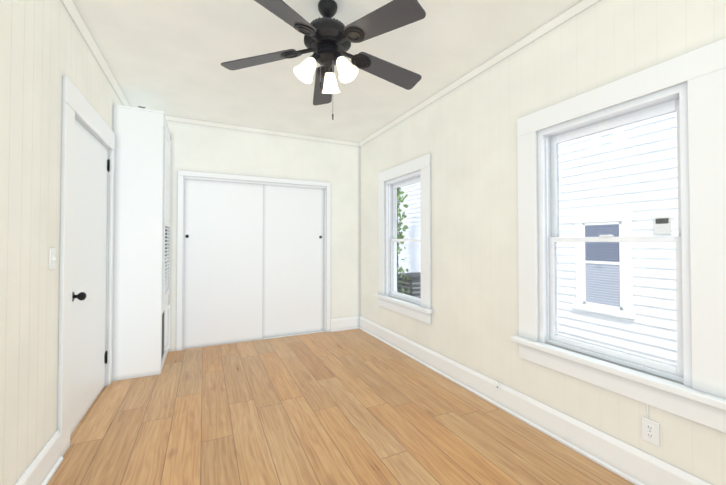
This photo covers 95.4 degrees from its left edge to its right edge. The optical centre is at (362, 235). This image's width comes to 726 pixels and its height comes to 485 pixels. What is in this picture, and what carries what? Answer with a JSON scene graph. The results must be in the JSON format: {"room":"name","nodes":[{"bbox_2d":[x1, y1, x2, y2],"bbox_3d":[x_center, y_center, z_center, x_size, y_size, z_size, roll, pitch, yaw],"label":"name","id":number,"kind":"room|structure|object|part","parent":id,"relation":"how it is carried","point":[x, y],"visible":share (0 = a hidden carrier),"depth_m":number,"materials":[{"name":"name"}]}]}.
{"room":"empty bedroom","nodes":[
{"label":"empty bedroom","id":0,"kind":"room"},
{"bbox_2d":[0,0,122,484],"bbox_3d":[-1.624,-0.063,1.431,0.150,2.737,5.211,0,-1,-26],"label":"wall","id":1,"kind":"structure","parent":0,"point":[44,49],"depth_m":1.64,"materials":[{"name":"paint"}]},
{"bbox_2d":[14,430,62,484],"bbox_3d":[-1.095,1.202,0.521,0.032,0.178,3.148,0,-1,-26],"label":"baseboard","id":2,"kind":"structure","parent":1,"relation":"attached to","point":[40,471],"depth_m":1.75,"materials":[{"name":"white paint"}]},
{"bbox_2d":[49,248,55,268],"bbox_3d":[-1.735,0.127,1.855,0.019,0.116,0.072,0,-1,-26],"label":"light switch","id":3,"kind":"object","parent":1,"relation":"attached to","point":[52,258],"visible":1,"depth_m":1.84,"materials":[{"name":"white plastic"}]},
{"bbox_2d":[57,76,114,456],"bbox_3d":[-2.107,0.187,2.460,0.172,2.270,1.192,0,-1,-26],"label":"door frame","id":4,"kind":"structure","parent":1,"relation":"attached to","point":[78,107],"depth_m":2.04,"materials":[{"name":"white paint"}]},
{"bbox_2d":[70,119,109,434],"bbox_3d":[-2.063,0.269,2.523,0.117,2.092,0.950,0,-1,-26],"label":"entry door","id":5,"kind":"structure","parent":1,"relation":"in","point":[91,171],"depth_m":2.48,"materials":[{"name":"white paint"}]},
{"bbox_2d":[61,0,130,106],"bbox_3d":[-1.505,-1.411,1.427,0.042,0.042,5.061,0,-1,-26],"label":"crown molding","id":6,"kind":"structure","parent":1,"relation":"attached to","point":[69,5],"depth_m":2.42,"materials":[{"name":"paint"}]},
{"bbox_2d":[167,120,359,351],"bbox_3d":[-1.365,-0.016,4.362,2.855,2.737,0.150,0,-1,-26],"label":"wall","id":7,"kind":"structure","parent":0,"point":[204,148],"depth_m":4.48,"materials":[{"name":"paint"}]},
{"bbox_2d":[176,170,330,350],"bbox_3d":[-1.354,0.295,4.352,1.900,2.115,0.169,0,-1,-26],"label":"closet","id":8,"kind":"object","parent":7,"relation":"attached to","point":[253,258],"visible":1,"depth_m":4.25,"materials":[{"name":"white paint"}]},
{"bbox_3d":[-1.729,0.319,4.142,0.906,2.036,0.038,0,-1,-26],"label":"door","id":9,"kind":"part","parent":8,"relation":"part of","materials":[{"name":"white paint"}]},
{"bbox_3d":[-0.980,0.326,4.549,0.916,2.036,0.038,0,-1,-26],"label":"door","id":10,"kind":"part","parent":8,"relation":"part of","materials":[{"name":"white paint"}]},
{"bbox_2d":[165,115,357,145],"bbox_3d":[-1.325,-1.364,4.296,2.730,0.042,0.042,0,-1,-26],"label":"crown molding","id":11,"kind":"structure","parent":7,"relation":"attached to","point":[172,118],"depth_m":4.27,"materials":[{"name":"paint"}]},
{"bbox_2d":[330,316,357,331],"bbox_3d":[-0.266,1.271,4.769,0.432,0.178,0.032,0,-1,-26],"label":"baseboard","id":12,"kind":"structure","parent":7,"relation":"attached to","point":[345,323],"depth_m":4.76,"materials":[{"name":"white paint"}]},
{"bbox_2d":[73,0,580,142],"bbox_3d":[-0.404,-1.496,2.384,3.155,0.160,6.131,0,-1,-26],"label":"ceiling","id":13,"kind":"structure","parent":0,"point":[168,57],"depth_m":2.56,"materials":[{"name":"paint"}]},
{"bbox_2d":[221,0,425,119],"bbox_3d":[-0.181,-1.061,2.054,1.270,0.722,1.316,0,-1,-26],"label":"ceiling fan","id":14,"kind":"object","parent":13,"relation":"hanging from","point":[328,39],"visible":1,"depth_m":1.97,"materials":[{"name":"black metal"}]},
{"bbox_2d":[47,329,634,484],"bbox_3d":[-0.404,1.380,2.338,3.155,0.120,6.131,0,-1,-26],"label":"floor","id":15,"kind":"structure","parent":0,"point":[353,407],"depth_m":2.26,"materials":[{"name":"brown wood"}]},
{"bbox_2d":[112,104,170,380],"bbox_3d":[-2.265,0.029,3.447,0.435,2.618,0.713,0,-1,-26],"label":"tall cabinet","id":16,"kind":"object","parent":15,"relation":"on","point":[141,278],"visible":0.98,"depth_m":3.13,"materials":[{"name":"white paint"}]},
{"bbox_3d":[-2.093,-0.215,3.534,0.054,1.742,0.589,0,-1,-26],"label":"louvre door","id":17,"kind":"part","parent":16,"relation":"part of","materials":[{"name":"white paint"}]},
{"bbox_3d":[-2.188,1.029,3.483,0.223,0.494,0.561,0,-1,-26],"label":"door","id":18,"kind":"part","parent":16,"relation":"part of","materials":[{"name":"white paint"}]},
{"bbox_2d":[360,0,725,484],"bbox_3d":[1.085,-0.042,2.732,0.150,2.737,5.211,0,-1,-26],"label":"wall","id":19,"kind":"structure","parent":0,"point":[464,135],"depth_m":2.54,"materials":[{"name":"paint"}]},
{"bbox_2d":[374,154,432,323],"bbox_3d":[0.507,0.036,3.887,0.250,1.738,1.154,0,-1,-26],"label":"window","id":20,"kind":"structure","parent":19,"relation":"in","point":[414,168],"depth_m":3.91,"materials":[{"name":"white paint"}]},
{"bbox_3d":[0.511,0.379,3.884,0.038,0.708,0.726,0,-1,-26],"label":"right window sash","id":21,"kind":"part","parent":20,"relation":"part of","materials":[{"name":"clear glass"}]},
{"bbox_3d":[0.545,-0.297,3.911,0.030,0.733,0.726,0,-1,-26],"label":"right window sash","id":22,"kind":"part","parent":20,"relation":"part of","materials":[{"name":"clear glass"}]},
{"bbox_2d":[358,0,599,145],"bbox_3d":[1.031,-1.391,2.645,0.042,0.042,5.061,0,-1,-26],"label":"crown molding","id":23,"kind":"structure","parent":19,"relation":"attached to","point":[537,33],"depth_m":2.58,"materials":[{"name":"paint"}]},
{"bbox_2d":[358,316,711,484],"bbox_3d":[1.035,1.236,2.604,0.032,0.178,5.061,0,-1,-26],"label":"baseboard","id":24,"kind":"structure","parent":19,"relation":"attached to","point":[630,463],"depth_m":2.16,"materials":[{"name":"white paint"}]},
{"bbox_2d":[511,38,725,432],"bbox_3d":[1.437,0.005,1.953,0.250,1.738,1.154,0,-1,-26],"label":"window","id":25,"kind":"structure","parent":19,"relation":"in","point":[694,81],"depth_m":1.71,"materials":[{"name":"white paint"}]},
{"bbox_3d":[1.474,-0.328,1.977,0.030,0.733,0.726,0,-1,-26],"label":"right window sash","id":26,"kind":"part","parent":25,"relation":"part of","materials":[{"name":"clear glass"}]},
{"bbox_3d":[1.440,0.348,1.949,0.038,0.708,0.726,0,-1,-26],"label":"right window sash","id":27,"kind":"part","parent":25,"relation":"part of","materials":[{"name":"clear glass"}]},
{"bbox_2d":[642,404,658,445],"bbox_3d":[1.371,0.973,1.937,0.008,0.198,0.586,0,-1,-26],"label":"electrical outlet","id":28,"kind":"object","parent":19,"relation":"attached to","point":[650,431],"visible":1,"depth_m":1.70,"materials":[{"name":"white plastic"}]},
{"label":"outside","id":29,"kind":"structure","parent":0,"visible":0},
{"bbox_3d":[3.340,1.921,4.832,5.740,0.120,22.000,0,-1,-26],"label":"ground","id":30,"kind":"structure","parent":29,"visible":0},
{"bbox_2d":[397,188,409,293],"bbox_3d":[0.571,-0.158,5.588,0.448,4.065,0.474,0,-1,-26],"label":"bush","id":31,"kind":"object","parent":30,"relation":"on","point":[399,234],"depth_m":5.56,"materials":[{"name":"green plant"}]},
{"bbox_2d":[398,272,420,297],"bbox_3d":[0.981,1.303,6.204,0.622,1.160,0.622,0,-1,-26],"label":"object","id":32,"kind":"object","parent":30,"relation":"on","point":[417,276],"depth_m":5.89,"materials":[{"name":"grey"}]},
{"bbox_2d":[398,112,677,365],"bbox_3d":[2.432,-2.146,4.461,0.355,8.000,22.000,0,-1,-26],"label":"neighbor house","id":33,"kind":"structure","parent":30,"relation":"on","point":[565,197],"depth_m":3.51,"materials":[{"name":"paint"}]}
]}

